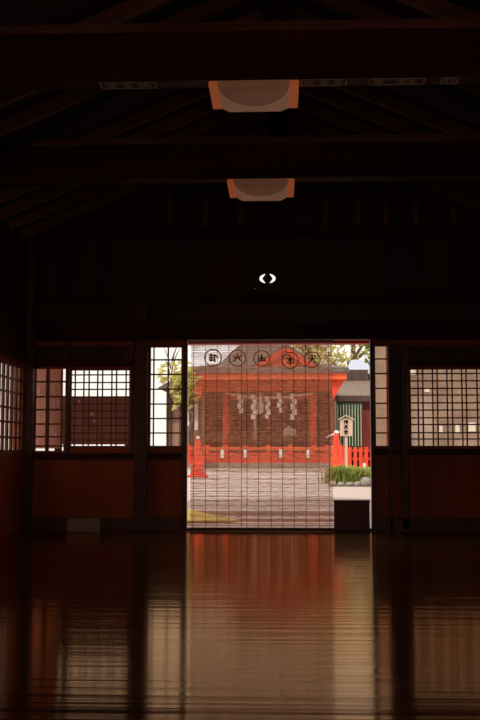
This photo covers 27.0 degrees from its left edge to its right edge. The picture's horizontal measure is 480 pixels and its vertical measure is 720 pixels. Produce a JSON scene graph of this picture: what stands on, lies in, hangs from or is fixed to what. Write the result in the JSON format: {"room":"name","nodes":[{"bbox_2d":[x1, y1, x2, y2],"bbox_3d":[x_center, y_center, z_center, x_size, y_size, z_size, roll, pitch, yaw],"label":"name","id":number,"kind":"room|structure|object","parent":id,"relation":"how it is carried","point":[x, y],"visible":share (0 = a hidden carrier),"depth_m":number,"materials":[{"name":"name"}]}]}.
{"room":"house of worship","nodes":[
{"label":"house of worship","id":0,"kind":"room"},
{"bbox_2d":[0,355,24,537],"bbox_3d":[-2.366,-0.307,4.343,0.070,2.950,11.200,0,-5,2],"label":"wall","id":1,"kind":"structure","parent":0,"point":[11,463],"depth_m":9.34,"materials":[{"name":"wood"}]},
{"bbox_2d":[0,360,23,451],"bbox_3d":[-2.192,0.377,8.599,0.035,0.830,2.409,0,-5,2],"label":"window","id":2,"kind":"structure","parent":1,"relation":"in","point":[14,374],"depth_m":9.42,"materials":[{"name":"brown wood"}]},
{"bbox_2d":[0,219,27,362],"bbox_3d":[-2.330,-1.098,4.367,0.006,1.269,11.110,0,-5,2],"label":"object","id":3,"kind":"structure","parent":1,"relation":"attached to","point":[13,249],"depth_m":9.38,"materials":[{"name":"wood"}]},
{"bbox_2d":[0,530,479,719],"bbox_3d":[0.170,1.220,4.184,5.000,0.120,11.360,0,-5,2],"label":"floor","id":4,"kind":"structure","parent":0,"point":[189,624],"depth_m":4.46,"materials":[{"name":"wood"}]},
{"bbox_2d":[67,518,101,531],"bbox_3d":[-1.504,1.591,9.661,0.327,0.123,0.102,0,-5,2],"label":"cardboard box","id":5,"kind":"object","parent":4,"relation":"on","point":[73,524],"visible":1,"depth_m":9.62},
{"bbox_2d":[333,500,369,531],"bbox_3d":[1.078,1.502,9.659,0.348,0.299,0.096,0,-5,2],"label":"wooden box","id":6,"kind":"object","parent":4,"relation":"on","point":[348,514],"visible":0.98,"depth_m":9.62,"materials":[{"name":"brown wood"}]},
{"bbox_2d":[0,0,479,230],"bbox_3d":[0.180,-2.127,4.731,6.400,1.496,12.450,0,-5,2],"label":"ceiling","id":7,"kind":"structure","parent":0,"point":[448,101],"depth_m":7.51,"materials":[{"name":"wood"}]},
{"bbox_2d":[0,88,209,185],"bbox_3d":[-0.991,-1.852,7.994,2.396,1.098,0.055,0,-5,2],"label":"rafter","id":8,"kind":"object","parent":7,"relation":"attached to","point":[191,95],"visible":0.44,"depth_m":7.97,"materials":[{"name":"brown wood"}]},
{"bbox_2d":[0,100,219,203],"bbox_3d":[-0.974,-1.815,8.402,2.396,1.098,0.055,0,-5,2],"label":"rafter","id":9,"kind":"object","parent":7,"relation":"attached to","point":[187,116],"visible":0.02,"depth_m":8.38,"materials":[{"name":"brown wood"}]},
{"bbox_2d":[74,0,171,23],"bbox_3d":[-1.062,-2.013,6.202,2.396,1.098,0.055,0,-5,2],"label":"rafter","id":10,"kind":"object","parent":7,"relation":"attached to","point":[128,9],"visible":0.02,"depth_m":6.18,"materials":[{"name":"brown wood"}]},
{"bbox_2d":[0,0,248,107],"bbox_3d":[-1.044,-1.973,6.650,2.396,1.098,0.055,0,-5,2],"label":"rafter","id":11,"kind":"object","parent":7,"relation":"attached to","point":[200,12],"visible":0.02,"depth_m":6.62,"materials":[{"name":"brown wood"}]},
{"bbox_2d":[0,111,251,220],"bbox_3d":[-0.958,-1.778,8.810,2.396,1.098,0.055,0,-5,2],"label":"rafter","id":12,"kind":"object","parent":7,"relation":"attached to","point":[220,119],"visible":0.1,"depth_m":8.78,"materials":[{"name":"brown wood"}]},
{"bbox_2d":[0,9,263,136],"bbox_3d":[-1.026,-1.933,7.098,2.396,1.098,0.055,0,-5,2],"label":"rafter","id":13,"kind":"object","parent":7,"relation":"attached to","point":[70,98],"visible":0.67,"depth_m":7.07,"materials":[{"name":"brown wood"}]},
{"bbox_2d":[8,112,267,230],"bbox_3d":[-0.942,-1.742,9.218,2.396,1.098,0.055,0,-5,2],"label":"rafter","id":14,"kind":"object","parent":7,"relation":"attached to","point":[259,118],"visible":0.64,"depth_m":9.19,"materials":[{"name":"brown wood"}]},
{"bbox_2d":[19,125,267,239],"bbox_3d":[-0.925,-1.705,9.626,2.396,1.098,0.055,0,-5,2],"label":"rafter","id":15,"kind":"object","parent":7,"relation":"attached to","point":[128,189],"visible":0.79,"depth_m":9.60,"materials":[{"name":"brown wood"}]},
{"bbox_2d":[0,17,479,90],"bbox_3d":[0.218,-1.649,5.636,5.000,0.500,0.180,0,-5,2],"label":"tie beam","id":16,"kind":"structure","parent":7,"relation":"attached to","point":[177,54],"depth_m":5.59,"materials":[{"name":"brown wood"}]},
{"bbox_2d":[98,81,157,88],"bbox_3d":[-0.631,-1.554,5.659,0.324,0.004,0.105,0,-5,2],"label":"paper slip","id":17,"kind":"object","parent":16,"relation":"attached to","point":[134,84],"visible":1,"depth_m":5.66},
{"bbox_2d":[209,79,298,111],"bbox_3d":[0.084,-1.507,5.754,0.504,0.082,0.385,0,-5,2],"label":"ceiling lamp","id":18,"kind":"object","parent":16,"relation":"attached to","point":[234,95],"visible":1,"depth_m":5.64,"materials":[{"name":"translucent paper"},{"name":"orange painted wood"}]},
{"bbox_2d":[218,87,289,111],"bbox_3d":[0.084,-1.503,5.758,0.400,0.022,0.375,0,-5,2],"label":"diffuser","id":19,"kind":"object","parent":18,"relation":"attached to","point":[230,99],"depth_m":5.72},
{"bbox_2d":[300,78,347,86],"bbox_3d":[0.469,-1.558,5.615,0.263,0.004,0.105,0,-5,2],"label":"paper slip","id":20,"kind":"object","parent":16,"relation":"attached to","point":[338,81],"visible":1,"depth_m":5.61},
{"bbox_2d":[367,77,425,85],"bbox_3d":[0.876,-1.560,5.599,0.317,0.004,0.105,0,-5,2],"label":"paper slip","id":21,"kind":"object","parent":16,"relation":"attached to","point":[406,80],"visible":1,"depth_m":5.60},
{"bbox_2d":[438,77,460,84],"bbox_3d":[1.170,-1.561,5.588,0.105,0.004,0.105,0,-5,2],"label":"paper slip","id":22,"kind":"object","parent":16,"relation":"attached to","point":[444,80],"visible":1,"depth_m":5.58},
{"bbox_2d":[0,133,479,184],"bbox_3d":[0.299,-1.462,7.661,5.000,0.490,0.190,0,-5,2],"label":"tie beam","id":23,"kind":"structure","parent":7,"relation":"attached to","point":[456,156],"depth_m":7.61,"materials":[{"name":"brown wood"}]},
{"bbox_2d":[227,178,294,200],"bbox_3d":[0.166,-1.322,7.811,0.512,0.082,0.460,0,-5,2],"label":"ceiling lamp","id":24,"kind":"object","parent":23,"relation":"attached to","point":[244,189],"visible":1,"depth_m":7.67,"materials":[{"name":"brown wood"}]},
{"bbox_2d":[234,183,287,200],"bbox_3d":[0.166,-1.314,7.816,0.408,0.030,0.450,0,-5,2],"label":"diffuser","id":25,"kind":"object","parent":24,"relation":"attached to","point":[242,191],"depth_m":7.76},
{"bbox_2d":[310,0,401,18],"bbox_3d":[1.554,-1.982,6.547,2.396,1.098,0.055,0,-5,2],"label":"rafter","id":26,"kind":"object","parent":7,"relation":"attached to","point":[353,8],"visible":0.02,"depth_m":6.58,"materials":[{"name":"brown wood"}]},
{"bbox_2d":[299,86,435,133],"bbox_3d":[1.624,-1.825,8.299,2.396,1.098,0.055,0,-5,2],"label":"rafter","id":27,"kind":"object","parent":7,"relation":"attached to","point":[319,93],"visible":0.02,"depth_m":8.32,"materials":[{"name":"brown wood"}]},
{"bbox_2d":[289,125,479,211],"bbox_3d":[1.673,-1.714,9.523,2.396,1.098,0.055,0,-5,2],"label":"rafter","id":28,"kind":"object","parent":7,"relation":"attached to","point":[431,186],"visible":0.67,"depth_m":9.48,"materials":[{"name":"brown wood"}]},
{"bbox_2d":[290,110,479,197],"bbox_3d":[1.656,-1.751,9.115,2.396,1.098,0.055,0,-5,2],"label":"rafter","id":29,"kind":"object","parent":7,"relation":"attached to","point":[297,117],"visible":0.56,"depth_m":9.15,"materials":[{"name":"brown wood"}]},
{"bbox_2d":[293,8,479,96],"bbox_3d":[1.572,-1.942,6.995,2.396,1.098,0.055,0,-5,2],"label":"rafter","id":30,"kind":"object","parent":7,"relation":"attached to","point":[300,14],"visible":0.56,"depth_m":7.05,"materials":[{"name":"brown wood"}]},
{"bbox_2d":[298,96,479,181],"bbox_3d":[1.640,-1.788,8.707,2.396,1.098,0.055,0,-5,2],"label":"rafter","id":31,"kind":"object","parent":7,"relation":"attached to","point":[306,105],"visible":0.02,"depth_m":8.74,"materials":[{"name":"brown wood"}]},
{"bbox_2d":[332,85,479,133],"bbox_3d":[1.607,-1.861,7.891,2.396,1.098,0.055,0,-5,2],"label":"rafter","id":32,"kind":"object","parent":7,"relation":"attached to","point":[364,92],"visible":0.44,"depth_m":7.89,"materials":[{"name":"brown wood"}]},
{"bbox_2d":[395,0,479,17],"bbox_3d":[1.536,-2.022,6.099,2.396,1.098,0.055,0,-5,2],"label":"rafter","id":33,"kind":"object","parent":7,"relation":"attached to","point":[438,8],"visible":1,"depth_m":6.10,"materials":[{"name":"brown wood"}]},
{"bbox_2d":[16,133,479,527],"bbox_3d":[0.392,-0.319,9.896,5.200,3.970,0.070,0,-5,2],"label":"wall","id":34,"kind":"structure","parent":0,"point":[409,262],"depth_m":9.90,"materials":[{"name":"wood"}]},
{"bbox_2d":[22,236,36,528],"bbox_3d":[-2.101,-0.228,9.907,0.134,3.765,0.090,0,-5,2],"label":"trim","id":35,"kind":"structure","parent":34,"relation":"attached to","point":[32,242],"depth_m":9.82,"materials":[{"name":"brown wood"}]},
{"bbox_2d":[34,368,65,451],"bbox_3d":[-1.876,0.493,9.910,0.319,0.834,0.040,0,-5,2],"label":"window","id":36,"kind":"structure","parent":34,"relation":"in","point":[47,417],"depth_m":9.90,"materials":[{"name":"brown wood"}]},
{"bbox_2d":[65,341,69,451],"bbox_3d":[-1.701,0.361,9.863,0.030,1.098,0.040,0,-5,2],"label":"trim","id":37,"kind":"structure","parent":34,"relation":"attached to","point":[68,342],"depth_m":9.84,"materials":[{"name":"brown wood"}]},
{"bbox_2d":[35,345,129,359],"bbox_3d":[-1.562,-0.072,9.913,0.948,0.144,0.006,0,-5,2],"label":"trim","id":38,"kind":"structure","parent":34,"relation":"attached to","point":[85,352],"depth_m":9.91,"materials":[{"name":"wood"}]},
{"bbox_2d":[34,360,133,366],"bbox_3d":[-1.540,0.037,9.881,0.993,0.059,0.050,0,-5,2],"label":"trim","id":39,"kind":"structure","parent":34,"relation":"attached to","point":[96,363],"depth_m":9.86,"materials":[{"name":"brown wood"}]},
{"bbox_2d":[69,369,129,446],"bbox_3d":[-1.382,0.475,9.892,0.600,0.769,0.040,0,-5,2],"label":"window","id":40,"kind":"structure","parent":34,"relation":"in","point":[71,370],"depth_m":9.88,"materials":[{"name":"brown wood"}]},
{"bbox_2d":[23,517,186,530],"bbox_3d":[-1.315,1.597,9.731,1.590,0.124,0.050,0,-5,2],"label":"baseboard","id":41,"kind":"structure","parent":34,"relation":"attached to","point":[37,523],"depth_m":9.70,"materials":[{"name":"brown wood"}]},
{"bbox_2d":[34,453,180,458],"bbox_3d":[-1.298,0.940,9.797,1.448,0.058,0.035,0,-5,2],"label":"trim","id":42,"kind":"structure","parent":34,"relation":"attached to","point":[36,455],"depth_m":9.78,"materials":[{"name":"brown wood"}]},
{"bbox_2d":[130,341,134,451],"bbox_3d":[-1.059,0.357,9.843,0.033,1.092,0.030,0,-5,2],"label":"trim","id":43,"kind":"structure","parent":34,"relation":"attached to","point":[132,342],"depth_m":9.82,"materials":[{"name":"brown wood"}]},
{"bbox_2d":[133,304,148,528],"bbox_3d":[-0.972,0.526,9.809,0.128,2.242,0.060,0,-5,2],"label":"trim","id":44,"kind":"structure","parent":34,"relation":"attached to","point":[141,310],"depth_m":9.77,"materials":[{"name":"brown wood"}]},
{"bbox_2d":[149,346,182,446],"bbox_3d":[-0.731,0.360,9.876,0.329,0.995,0.040,0,-5,2],"label":"window","id":45,"kind":"structure","parent":34,"relation":"in","point":[153,347],"depth_m":9.87,"materials":[{"name":"brown wood"}]},
{"bbox_2d":[168,183,173,226],"bbox_3d":[-0.693,-1.717,10.005,0.050,0.772,0.050,0,-5,2],"label":"trim","id":46,"kind":"structure","parent":34,"relation":"attached to","point":[170,185],"depth_m":9.96,"materials":[{"name":"brown wood"}]},
{"bbox_2d":[182,341,187,528],"bbox_3d":[-0.537,0.728,9.773,0.043,1.832,0.060,0,-5,2],"label":"trim","id":47,"kind":"structure","parent":34,"relation":"attached to","point":[185,343],"depth_m":9.75,"materials":[{"name":"brown wood"}]},
{"bbox_2d":[203,183,207,226],"bbox_3d":[-0.343,-1.714,9.990,0.050,0.770,0.050,0,-5,2],"label":"trim","id":48,"kind":"structure","parent":34,"relation":"attached to","point":[205,185],"depth_m":9.95,"materials":[{"name":"brown wood"}]},
{"bbox_2d":[238,199,242,225],"bbox_3d":[0.006,-1.712,9.976,0.050,0.769,0.050,0,-5,2],"label":"trim","id":49,"kind":"structure","parent":34,"relation":"attached to","point":[240,202],"depth_m":9.93,"materials":[{"name":"brown wood"}]},
{"bbox_2d":[33,321,479,341],"bbox_3d":[0.290,-0.281,9.811,4.649,0.172,0.100,0,-5,2],"label":"beam","id":50,"kind":"structure","parent":34,"relation":"attached to","point":[383,330],"depth_m":9.77,"materials":[{"name":"brown wood"}]},
{"bbox_2d":[35,290,479,304],"bbox_3d":[0.291,-0.616,9.856,4.678,0.119,0.070,0,-5,2],"label":"beam","id":51,"kind":"structure","parent":34,"relation":"attached to","point":[363,296],"depth_m":9.83,"materials":[{"name":"brown wood"}]},
{"bbox_2d":[36,224,479,239],"bbox_3d":[0.300,-1.269,9.909,4.686,0.100,0.080,0,-5,2],"label":"beam","id":52,"kind":"structure","parent":34,"relation":"attached to","point":[454,229],"depth_m":9.88,"materials":[{"name":"brown wood"}]},
{"bbox_2d":[190,340,333,529],"bbox_3d":[0.209,0.721,9.704,1.399,1.837,0.025,0,-5,2],"label":"bamboo blind","id":53,"kind":"object","parent":34,"relation":"attached to","point":[280,456],"visible":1,"depth_m":9.71,"materials":[{"name":"brown"}]},
{"bbox_2d":[254,268,280,288],"bbox_3d":[0.273,-0.807,9.918,0.260,0.200,0.042,0,-5,2],"label":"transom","id":54,"kind":"object","parent":34,"relation":"attached to","point":[258,272],"visible":1,"depth_m":9.90,"materials":[{"name":"brown wood"}]},
{"bbox_2d":[187,527,371,530],"bbox_3d":[0.381,1.651,9.769,1.795,0.022,0.130,0,-5,2],"label":"trim","id":55,"kind":"structure","parent":34,"relation":"attached to","point":[188,528],"depth_m":9.72,"materials":[{"name":"brown wood"}]},
{"bbox_2d":[323,182,327,225],"bbox_3d":[0.849,-1.706,9.942,0.049,0.767,0.050,0,-5,2],"label":"trim","id":56,"kind":"structure","parent":34,"relation":"attached to","point":[325,184],"depth_m":9.90,"materials":[{"name":"brown wood"}]},
{"bbox_2d":[355,181,359,224],"bbox_3d":[1.165,-1.704,9.929,0.049,0.766,0.050,0,-5,2],"label":"trim","id":57,"kind":"structure","parent":34,"relation":"attached to","point":[357,183],"depth_m":9.89,"materials":[{"name":"brown wood"}]},
{"bbox_2d":[369,341,374,528],"bbox_3d":[1.284,0.723,9.701,0.031,1.818,0.060,0,-5,2],"label":"trim","id":58,"kind":"structure","parent":34,"relation":"attached to","point":[370,342],"depth_m":9.67,"materials":[{"name":"brown wood"}]},
{"bbox_2d":[374,345,388,446],"bbox_3d":[1.381,0.352,9.793,0.134,0.996,0.040,0,-5,2],"label":"window","id":59,"kind":"structure","parent":34,"relation":"in","point":[386,373],"depth_m":9.78,"materials":[{"name":"brown wood"}]},
{"bbox_2d":[382,181,387,224],"bbox_3d":[1.440,-1.702,9.918,0.049,0.765,0.050,0,-5,2],"label":"trim","id":60,"kind":"structure","parent":34,"relation":"attached to","point":[384,183],"depth_m":9.88,"materials":[{"name":"brown wood"}]},
{"bbox_2d":[387,343,393,527],"bbox_3d":[1.459,0.732,9.698,0.034,1.799,0.050,0,-5,2],"label":"trim","id":61,"kind":"structure","parent":34,"relation":"attached to","point":[388,344],"depth_m":9.68,"materials":[{"name":"brown wood"}]},
{"bbox_2d":[392,345,400,446],"bbox_3d":[1.531,0.349,9.752,0.083,0.995,0.006,0,-5,2],"label":"trim","id":62,"kind":"structure","parent":34,"relation":"attached to","point":[395,348],"depth_m":9.75,"materials":[{"name":"wood"}]},
{"bbox_2d":[400,343,409,528],"bbox_3d":[1.596,0.732,9.693,0.067,1.798,0.050,0,-5,2],"label":"trim","id":63,"kind":"structure","parent":34,"relation":"attached to","point":[403,346],"depth_m":9.67,"materials":[{"name":"brown wood"}]},
{"bbox_2d":[412,186,418,224],"bbox_3d":[1.735,-1.700,9.906,0.049,0.764,0.050,0,-5,2],"label":"trim","id":64,"kind":"structure","parent":34,"relation":"attached to","point":[414,189],"depth_m":9.87,"materials":[{"name":"brown wood"}]},
{"bbox_2d":[372,518,479,531],"bbox_3d":[2.080,1.585,9.597,1.615,0.124,0.050,0,-5,2],"label":"baseboard","id":65,"kind":"structure","parent":34,"relation":"attached to","point":[381,524],"depth_m":9.58,"materials":[{"name":"brown wood"}]},
{"bbox_2d":[374,449,479,454],"bbox_3d":[1.951,0.890,9.672,1.300,0.058,0.035,0,-5,2],"label":"trim","id":66,"kind":"structure","parent":34,"relation":"attached to","point":[376,451],"depth_m":9.66,"materials":[{"name":"brown wood"}]},
{"bbox_2d":[408,360,479,366],"bbox_3d":[2.129,0.031,9.734,0.977,0.058,0.050,0,-5,2],"label":"trim","id":67,"kind":"structure","parent":34,"relation":"attached to","point":[411,363],"depth_m":9.72,"materials":[{"name":"brown wood"}]},
{"bbox_2d":[409,368,479,446],"bbox_3d":[2.105,0.463,9.754,0.897,0.768,0.040,0,-5,2],"label":"window","id":68,"kind":"structure","parent":34,"relation":"in","point":[410,369],"depth_m":9.75,"materials":[{"name":"brown wood"}]},
{"bbox_2d":[409,345,479,359],"bbox_3d":[2.117,-0.071,9.766,0.932,0.140,0.006,0,-5,2],"label":"trim","id":69,"kind":"structure","parent":34,"relation":"attached to","point":[469,351],"depth_m":9.77,"materials":[{"name":"wood"}]},
{"bbox_2d":[449,201,455,224],"bbox_3d":[2.098,-1.697,9.891,0.049,0.762,0.050,0,-5,2],"label":"trim","id":70,"kind":"structure","parent":34,"relation":"attached to","point":[452,204],"depth_m":9.85,"materials":[{"name":"brown wood"}]},
{"label":"outside","id":71,"kind":"structure","parent":0,"visible":0},
{"bbox_2d":[187,467,370,527],"bbox_3d":[1.194,3.270,29.803,80.000,0.450,120.000,0,-5,2],"label":"ground","id":72,"kind":"structure","parent":71,"point":[339,493],"depth_m":14.16,"materials":[{"name":"gravel"}]},
{"bbox_2d":[12,369,60,450],"bbox_3d":[-2.081,0.839,10.214,0.508,1.780,0.086,0,-5,2],"label":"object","id":73,"kind":"object","parent":72,"relation":"on","point":[55,374],"visible":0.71,"depth_m":10.20,"materials":[{"name":"red wood"}]},
{"bbox_2d":[62,397,128,450],"bbox_3d":[-1.455,1.054,10.169,0.719,1.343,0.086,0,-5,2],"label":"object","id":74,"kind":"object","parent":72,"relation":"on","point":[121,399],"visible":0.52,"depth_m":10.17,"materials":[{"name":"brown wood"}]},
{"bbox_2d":[157,348,180,383],"bbox_3d":[-2.186,1.273,32.185,1.068,3.957,0.796,-3,-6,34],"label":"leafy tree","id":75,"kind":"object","parent":72,"relation":"on","point":[162,379],"visible":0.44,"depth_m":32.19,"materials":[{"name":"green plant"}]},
{"bbox_2d":[158,382,203,451],"bbox_3d":[-1.189,1.836,28.369,1.840,2.179,3.900,0,-5,2],"label":"annex building","id":76,"kind":"structure","parent":72,"relation":"on","point":[174,424],"depth_m":27.01,"materials":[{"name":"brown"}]},
{"bbox_2d":[169,362,202,436],"bbox_3d":[-1.125,1.132,20.521,0.729,2.243,0.712,0,-5,2],"label":"leafy tree","id":77,"kind":"object","parent":72,"relation":"on","point":[176,396],"visible":0.42,"depth_m":20.49,"materials":[{"name":"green plant"}]},
{"bbox_2d":[187,436,207,476],"bbox_3d":[-0.722,1.658,17.163,0.340,0.692,0.340,0,-5,2],"label":"traffic cone","id":78,"kind":"object","parent":72,"relation":"on","point":[196,446],"visible":0.39,"depth_m":17.07,"materials":[{"name":"orange plastic"}]},
{"bbox_2d":[187,508,333,515],"bbox_3d":[0.212,1.790,11.612,2.010,0.107,0.450,0,-5,2],"label":"paving slab","id":79,"kind":"object","parent":72,"relation":"on","point":[212,509],"visible":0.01,"depth_m":11.40,"materials":[{"name":"stone"}]},
{"bbox_2d":[187,522,333,525],"bbox_3d":[0.168,1.758,10.486,2.010,0.093,0.360,0,-5,2],"label":"paving slab","id":80,"kind":"object","parent":72,"relation":"on","point":[188,523],"visible":0.03,"depth_m":10.33,"materials":[{"name":"stone"}]},
{"bbox_2d":[187,509,242,521],"bbox_3d":[-0.564,1.699,10.958,0.532,0.072,1.470,3,-6,-29],"label":"strip","id":81,"kind":"object","parent":80,"relation":"on","point":[189,512],"visible":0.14,"depth_m":10.67,"materials":[{"name":"paint"}]},
{"bbox_2d":[187,526,333,527],"bbox_3d":[0.151,1.728,10.068,2.010,0.093,0.320,0,-5,2],"label":"paving slab","id":82,"kind":"object","parent":72,"relation":"on","point":[187,526],"depth_m":10.13,"materials":[{"name":"stone"}]},
{"bbox_2d":[180,345,348,467],"bbox_3d":[0.619,0.973,23.702,3.584,3.111,5.000,0,-5,2],"label":"shrine building","id":83,"kind":"structure","parent":72,"relation":"on","point":[339,373],"depth_m":22.11,"materials":[{"name":"red wood"}]},
{"bbox_2d":[253,405,256,438],"bbox_3d":[0.341,1.313,22.537,0.080,0.987,0.076,0,-5,2],"label":"bell rope","id":84,"kind":"object","parent":83,"relation":"hanging from","point":[254,434],"visible":0.21,"depth_m":22.49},
{"bbox_2d":[257,393,263,412],"bbox_3d":[0.449,0.937,21.964,0.150,0.473,0.143,0,-5,2],"label":"bell rope","id":85,"kind":"object","parent":83,"relation":"hanging from","point":[260,395],"visible":0.46,"depth_m":21.93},
{"bbox_2d":[226,392,310,398],"bbox_3d":[0.649,0.788,22.070,1.918,0.162,0.074,0,-5,2],"label":"straw rope","id":86,"kind":"object","parent":83,"relation":"hanging from","point":[284,397],"visible":0.43,"depth_m":22.03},
{"bbox_2d":[251,394,256,417],"bbox_3d":[0.306,1.031,22.001,0.130,0.554,0.008,0,-5,2],"label":"paper streamer","id":87,"kind":"object","parent":86,"relation":"hanging from","point":[254,403],"visible":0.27,"depth_m":22.00},
{"bbox_2d":[265,396,269,417],"bbox_3d":[0.612,1.043,21.988,0.116,0.492,0.008,0,-5,2],"label":"paper streamer","id":88,"kind":"object","parent":86,"relation":"hanging from","point":[268,403],"visible":0.47,"depth_m":21.99},
{"bbox_2d":[277,393,282,408],"bbox_3d":[0.877,0.942,21.987,0.123,0.421,0.008,0,-5,2],"label":"paper streamer","id":89,"kind":"object","parent":86,"relation":"hanging from","point":[278,394],"visible":0.46,"depth_m":21.99},
{"bbox_2d":[290,393,296,414],"bbox_3d":[1.176,1.023,21.967,0.138,0.584,0.008,0,-5,2],"label":"paper streamer","id":90,"kind":"object","parent":86,"relation":"hanging from","point":[294,393],"visible":0.44,"depth_m":21.97},
{"bbox_2d":[281,426,295,452],"bbox_3d":[1.123,1.939,23.093,0.351,0.838,0.400,0,-5,2],"label":"stand","id":91,"kind":"object","parent":83,"relation":"on","point":[285,435],"visible":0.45,"depth_m":22.95,"materials":[{"name":"brown wood"}]},
{"bbox_2d":[232,516,333,521],"bbox_3d":[0.188,1.782,11.006,2.010,0.105,0.400,0,-5,2],"label":"paving slab","id":92,"kind":"object","parent":72,"relation":"on","point":[277,517],"visible":0.01,"depth_m":10.81,"materials":[{"name":"stone"}]},
{"bbox_2d":[295,345,352,366],"bbox_3d":[3.030,0.648,37.871,2.628,6.252,2.811,0,-5,2],"label":"leafy tree","id":93,"kind":"object","parent":72,"relation":"on","point":[342,359],"visible":0.08,"depth_m":38.38,"materials":[{"name":"green plant"}]},
{"bbox_2d":[309,464,355,482],"bbox_3d":[1.526,1.744,15.367,0.851,0.330,0.676,-4,-6,35],"label":"clump","id":94,"kind":"object","parent":72,"relation":"on","point":[335,465],"visible":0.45,"depth_m":15.23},
{"bbox_2d":[328,481,336,486],"bbox_3d":[1.367,1.841,14.799,0.136,0.104,0.114,0,-5,2],"label":"edging stone","id":95,"kind":"object","parent":72,"relation":"on","point":[334,483],"visible":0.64,"depth_m":14.76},
{"bbox_2d":[301,345,368,366],"bbox_3d":[4.896,0.050,43.633,6.288,8.446,5.565,0,-5,2],"label":"leafy tree","id":96,"kind":"object","parent":72,"relation":"on","point":[356,355],"visible":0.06,"depth_m":43.73,"materials":[{"name":"green plant"}]},
{"bbox_2d":[330,430,342,466],"bbox_3d":[1.646,1.600,17.073,0.340,0.792,0.340,0,-5,2],"label":"traffic cone","id":97,"kind":"object","parent":72,"relation":"on","point":[337,458],"visible":0.52,"depth_m":17.02,"materials":[{"name":"orange plastic"}]},
{"bbox_2d":[337,482,344,486],"bbox_3d":[1.491,1.841,14.798,0.123,0.083,0.103,0,-5,2],"label":"edging stone","id":98,"kind":"object","parent":72,"relation":"on","point":[340,484],"visible":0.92,"depth_m":14.76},
{"bbox_2d":[338,415,354,467],"bbox_3d":[1.970,1.556,18.491,0.300,1.084,0.100,0,-5,2],"label":"wooden signpost","id":99,"kind":"object","parent":72,"relation":"on","point":[346,425],"visible":0.99,"depth_m":18.49,"materials":[{"name":"brown wood"}]},
{"bbox_2d":[333,464,362,483],"bbox_3d":[1.646,1.742,15.309,0.655,0.326,0.698,0,-5,2],"label":"clump","id":100,"kind":"object","parent":72,"relation":"on","point":[343,479],"visible":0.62,"depth_m":15.12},
{"bbox_2d":[336,403,361,448],"bbox_3d":[2.749,1.859,25.090,0.636,1.563,0.110,0,-5,2],"label":"screen","id":101,"kind":"object","parent":72,"relation":"on","point":[353,410],"visible":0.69,"depth_m":25.09,"materials":[{"name":"fabric"}]},
{"bbox_2d":[345,482,353,486],"bbox_3d":[1.615,1.844,14.794,0.136,0.080,0.112,0,-5,2],"label":"edging stone","id":102,"kind":"object","parent":72,"relation":"on","point":[348,484],"visible":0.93,"depth_m":14.76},
{"bbox_2d":[335,370,369,429],"bbox_3d":[3.055,1.516,27.259,1.102,2.628,3.030,0,-5,2],"label":"shed","id":103,"kind":"object","parent":72,"relation":"on","point":[356,388],"visible":0.31,"depth_m":26.52,"materials":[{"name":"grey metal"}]},
{"bbox_2d":[342,447,370,468],"bbox_3d":[2.426,2.006,20.352,0.684,0.468,0.140,0,-5,2],"label":"fence","id":104,"kind":"object","parent":72,"relation":"on","point":[355,456],"visible":0.52,"depth_m":20.30,"materials":[{"name":"paint"}]},
{"bbox_2d":[343,465,370,482],"bbox_3d":[1.793,1.743,15.240,0.649,0.312,0.621,0,-5,2],"label":"clump","id":105,"kind":"object","parent":72,"relation":"on","point":[359,476],"visible":0.6,"depth_m":15.12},
{"bbox_2d":[353,481,360,486],"bbox_3d":[1.740,1.841,14.785,0.129,0.097,0.100,0,-5,2],"label":"edging stone","id":106,"kind":"object","parent":72,"relation":"on","point":[357,483],"visible":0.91,"depth_m":14.75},
{"bbox_2d":[348,360,369,380],"bbox_3d":[4.442,1.727,35.238,1.639,3.597,3.200,0,-5,2],"label":"storehouse","id":107,"kind":"structure","parent":72,"relation":"on","point":[354,364],"depth_m":34.73,"materials":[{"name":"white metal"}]},
{"bbox_2d":[358,345,369,370],"bbox_3d":[4.284,0.346,29.984,1.232,5.420,1.676,-4,-6,35],"label":"leafy tree","id":108,"kind":"object","parent":72,"relation":"on","point":[365,346],"visible":0.02,"depth_m":29.70,"materials":[{"name":"green plant"}]},
{"bbox_2d":[360,477,370,486],"bbox_3d":[1.863,1.818,14.782,0.184,0.174,0.150,0,-5,2],"label":"edging stone","id":109,"kind":"object","parent":72,"relation":"on","point":[365,481],"visible":0.79,"depth_m":14.73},
{"bbox_2d":[362,410,369,448],"bbox_3d":[3.222,1.948,25.093,0.326,1.388,0.150,0,-5,2],"label":"wall","id":110,"kind":"structure","parent":72,"relation":"on","point":[365,413],"depth_m":25.04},
{"bbox_2d":[385,351,386,445],"bbox_3d":[1.970,0.849,13.310,0.052,1.932,0.050,0,-5,2],"label":"pole","id":111,"kind":"object","parent":72,"relation":"on","point":[385,351],"visible":0.19,"depth_m":13.32,"materials":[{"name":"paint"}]},
{"bbox_2d":[375,347,479,445],"bbox_3d":[3.157,0.708,13.978,2.522,2.270,0.200,0,-5,2],"label":"wall","id":112,"kind":"structure","parent":72,"relation":"on","point":[379,351],"depth_m":13.90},
{"bbox_2d":[455,425,459,431],"bbox_3d":[3.013,0.942,13.857,0.055,0.111,0.009,0,-5,2],"label":"paper notice","id":113,"kind":"object","parent":112,"relation":"attached to","point":[457,429],"visible":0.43,"depth_m":13.85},
{"bbox_2d":[468,422,475,431],"bbox_3d":[3.212,0.928,13.850,0.096,0.124,0.009,0,-5,2],"label":"paper notice","id":114,"kind":"object","parent":112,"relation":"attached to","point":[471,428],"visible":1,"depth_m":13.85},
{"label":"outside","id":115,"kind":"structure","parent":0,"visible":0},
{"bbox_2d":[188,340,368,345],"bbox_3d":[0.422,-0.870,10.703,3.400,1.416,0.140,0,-5,2],"label":"beam","id":116,"kind":"structure","parent":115,"point":[343,342],"depth_m":10.59,"materials":[{"name":"paint"}]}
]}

